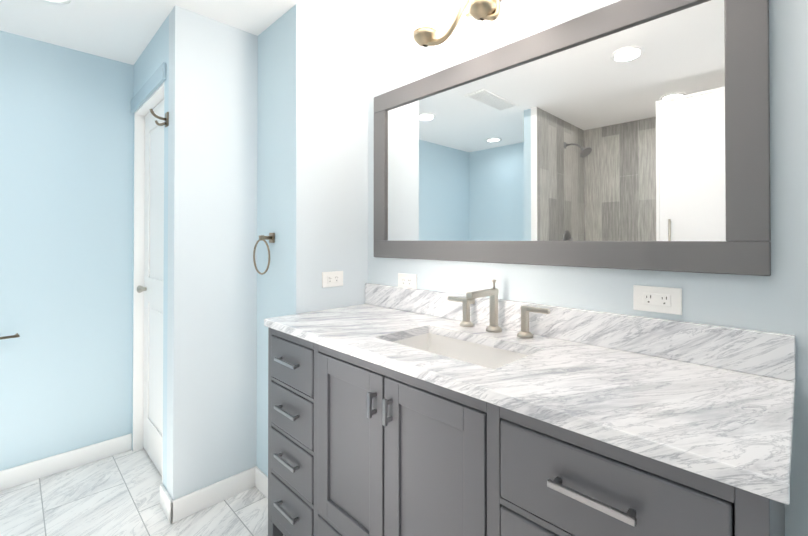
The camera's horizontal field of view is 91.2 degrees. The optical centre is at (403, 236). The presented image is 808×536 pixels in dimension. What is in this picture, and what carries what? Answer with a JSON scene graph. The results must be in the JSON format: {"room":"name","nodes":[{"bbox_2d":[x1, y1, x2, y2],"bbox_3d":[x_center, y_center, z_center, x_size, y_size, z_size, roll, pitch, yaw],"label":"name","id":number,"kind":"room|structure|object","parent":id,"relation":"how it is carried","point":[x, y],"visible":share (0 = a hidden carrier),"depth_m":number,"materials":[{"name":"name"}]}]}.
{"room":"bathroom","nodes":[
{"label":"bathroom","id":0,"kind":"room"},
{"bbox_2d":[0,31,134,470],"bbox_3d":[-2.000,0.116,2.008,2.800,2.274,0.129,0,-1,-45],"label":"wall","id":1,"kind":"structure","parent":0,"point":[66,191],"depth_m":2.13,"materials":[{"name":"blue paint"}]},
{"bbox_2d":[0,333,19,339],"bbox_3d":[-2.059,0.492,1.848,0.379,0.044,0.067,0,-1,-45],"label":"towel bar","id":2,"kind":"object","parent":1,"relation":"attached to","point":[12,336],"visible":1,"depth_m":1.94,"materials":[{"name":"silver metal"}]},
{"bbox_2d":[0,433,131,490],"bbox_3d":[-2.249,1.202,1.694,1.816,0.095,0.013,0,-1,-45],"label":"baseboard","id":3,"kind":"structure","parent":1,"relation":"attached to","point":[30,471],"depth_m":2.11,"materials":[{"name":"white paint"}]},
{"bbox_2d":[0,448,283,535],"bbox_3d":[-0.662,1.292,0.646,2.800,0.100,3.934,0,-1,-45],"label":"floor","id":4,"kind":"structure","parent":0,"point":[117,494],"depth_m":1.83,"materials":[{"name":"tile"}]},
{"bbox_2d":[264,323,784,535],"bbox_3d":[0.154,0.806,1.264,0.568,0.882,1.518,0,-1,-45],"label":"bathroom vanity","id":5,"kind":"object","parent":4,"relation":"on","point":[397,411],"depth_m":0.96,"materials":[{"name":"grey paint"}]},
{"bbox_2d":[264,303,795,506],"bbox_3d":[0.164,0.350,1.269,0.552,0.030,1.546,0,-1,-45],"label":"countertop","id":6,"kind":"structure","parent":5,"relation":"on","point":[738,424],"depth_m":0.87,"materials":[{"name":"white stone"}]},
{"bbox_2d":[396,331,523,366],"bbox_3d":[0.159,0.431,1.245,0.302,0.157,0.492,0,-1,-45],"label":"sink","id":7,"kind":"object","parent":6,"relation":"in","point":[476,350],"depth_m":1.39,"materials":[{"name":"white ceramic"}]},
{"bbox_2d":[444,287,551,338],"bbox_3d":[0.276,0.259,1.362,0.178,0.150,0.410,0,-1,-45],"label":"faucet","id":8,"kind":"object","parent":6,"relation":"on","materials":[{"name":"silver metal"}]},
{"bbox_2d":[135,21,164,97],"bbox_3d":[-1.325,-0.876,2.138,0.100,0.289,0.648,0,-1,-45],"label":"wall","id":9,"kind":"structure","parent":0,"point":[150,61],"depth_m":2.06,"materials":[{"name":"blue paint"}]},
{"bbox_2d":[131,62,165,483],"bbox_3d":[-1.329,0.222,2.123,0.114,2.063,0.706,0,-1,-45],"label":"door frame","id":10,"kind":"structure","parent":9,"relation":"attached to","point":[142,103],"depth_m":2.33,"materials":[{"name":"white paint"}]},
{"bbox_2d":[137,99,163,475],"bbox_3d":[-1.325,0.263,2.120,0.081,1.957,0.628,0,-1,-45],"label":"closet door","id":11,"kind":"structure","parent":9,"relation":"in","point":[152,288],"depth_m":2.20,"materials":[{"name":"white paint"}]},
{"bbox_2d":[163,15,168,489],"bbox_3d":[-1.072,0.114,1.875,0.100,2.274,0.070,0,-1,-45],"label":"wall","id":12,"kind":"structure","parent":0,"point":[165,286],"depth_m":1.84,"materials":[{"name":"blue paint"}]},
{"bbox_2d":[149,109,168,126],"bbox_3d":[-1.119,-0.540,1.803,0.072,0.071,0.040,0,-1,-45],"label":"robe hook","id":13,"kind":"object","parent":12,"relation":"attached to","point":[166,120],"visible":1,"depth_m":1.81,"materials":[{"name":"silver metal"}]},
{"bbox_2d":[160,484,172,523],"bbox_3d":[-1.072,1.203,1.786,0.013,0.095,0.181,0,-1,-45],"label":"baseboard","id":14,"kind":"structure","parent":12,"relation":"attached to","point":[166,504],"depth_m":1.77,"materials":[{"name":"white paint"}]},
{"bbox_2d":[0,0,410,64],"bbox_3d":[-0.662,-1.082,0.665,2.800,0.100,3.934,0,-1,-45],"label":"ceiling","id":15,"kind":"structure","parent":0,"point":[124,31],"depth_m":1.85,"materials":[{"name":"white paint"}]},
{"bbox_2d":[41,0,70,4],"bbox_3d":[-1.500,-1.020,1.654,0.168,0.008,0.168,0,-1,-45],"label":"recessed light","id":16,"kind":"object","parent":15,"relation":"in","point":[61,2],"visible":1,"depth_m":1.72,"materials":[{"name":"white paint"}]},
{"bbox_2d":[167,5,257,499],"bbox_3d":[-0.769,0.116,2.055,0.784,2.274,0.100,0,-1,-45],"label":"wall","id":17,"kind":"structure","parent":0,"point":[212,289],"depth_m":1.85,"materials":[{"name":"white paint"}]},
{"bbox_2d":[171,466,256,522],"bbox_3d":[-0.879,1.204,1.859,0.391,0.095,0.013,0,-1,-45],"label":"baseboard","id":18,"kind":"structure","parent":17,"relation":"attached to","point":[187,505],"depth_m":1.84,"materials":[{"name":"white paint"}]},
{"bbox_2d":[256,4,296,475],"bbox_3d":[-0.609,0.114,1.872,0.002,2.274,0.386,0,-1,-45],"label":"wall","id":19,"kind":"structure","parent":0,"point":[276,139],"depth_m":1.88,"materials":[{"name":"blue paint"}]},
{"bbox_2d":[255,467,267,498],"bbox_3d":[-0.610,1.204,1.853,0.013,0.095,0.374,0,-1,-45],"label":"baseboard","id":20,"kind":"structure","parent":19,"relation":"attached to","point":[261,481],"depth_m":1.93,"materials":[{"name":"white paint"}]},
{"bbox_2d":[253,233,274,274],"bbox_3d":[-0.649,0.081,1.863,0.065,0.196,0.169,0,-1,-45],"label":"towel ring","id":21,"kind":"object","parent":19,"relation":"attached to","point":[271,237],"visible":1,"depth_m":1.86,"materials":[{"name":"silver metal"}]},
{"bbox_2d":[296,4,367,313],"bbox_3d":[-0.464,0.116,2.015,0.406,2.274,0.387,0,-1,-45],"label":"wall","id":22,"kind":"structure","parent":0,"point":[332,161],"depth_m":1.86,"materials":[{"name":"white paint"}]},
{"bbox_2d":[322,271,342,287],"bbox_3d":[-0.334,0.201,1.863,0.118,0.072,0.008,0,-1,-45],"label":"outlet","id":23,"kind":"object","parent":22,"relation":"attached to","point":[333,279],"visible":1,"depth_m":1.86,"materials":[{"name":"white plastic"}]},
{"bbox_2d":[365,283,795,382],"bbox_3d":[0.353,0.284,1.457,0.020,0.103,1.546,0,-1,-45],"label":"backsplash","id":24,"kind":"structure","parent":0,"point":[756,352],"depth_m":1.12,"materials":[{"name":"white stone"}]},
{"bbox_2d":[368,0,807,535],"bbox_3d":[0.288,0.112,1.596,0.126,2.274,3.934,0,-1,-45],"label":"wall","id":25,"kind":"structure","parent":0,"point":[629,134],"depth_m":1.20,"materials":[{"name":"blue paint"}]},
{"bbox_2d":[398,273,416,288],"bbox_3d":[0.013,0.207,1.813,0.008,0.072,0.118,0,-1,-45],"label":"electrical outlet plate","id":26,"kind":"object","parent":25,"relation":"attached to","point":[407,280],"visible":0.88,"depth_m":1.81,"materials":[{"name":"white plastic"}]},
{"bbox_2d":[409,0,500,46],"bbox_3d":[0.297,-0.855,1.390,0.209,0.232,0.664,0,-1,-45],"label":"sconce","id":27,"kind":"object","parent":25,"relation":"attached to","point":[425,14],"visible":1,"depth_m":1.50,"materials":[{"name":"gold metal"}]},
{"bbox_2d":[633,285,681,314],"bbox_3d":[0.709,0.177,1.111,0.008,0.072,0.118,0,-1,-45],"label":"electrical outlet plate","id":28,"kind":"object","parent":25,"relation":"attached to","point":[667,300],"visible":1,"depth_m":1.11,"materials":[{"name":"white plastic"}]}
]}

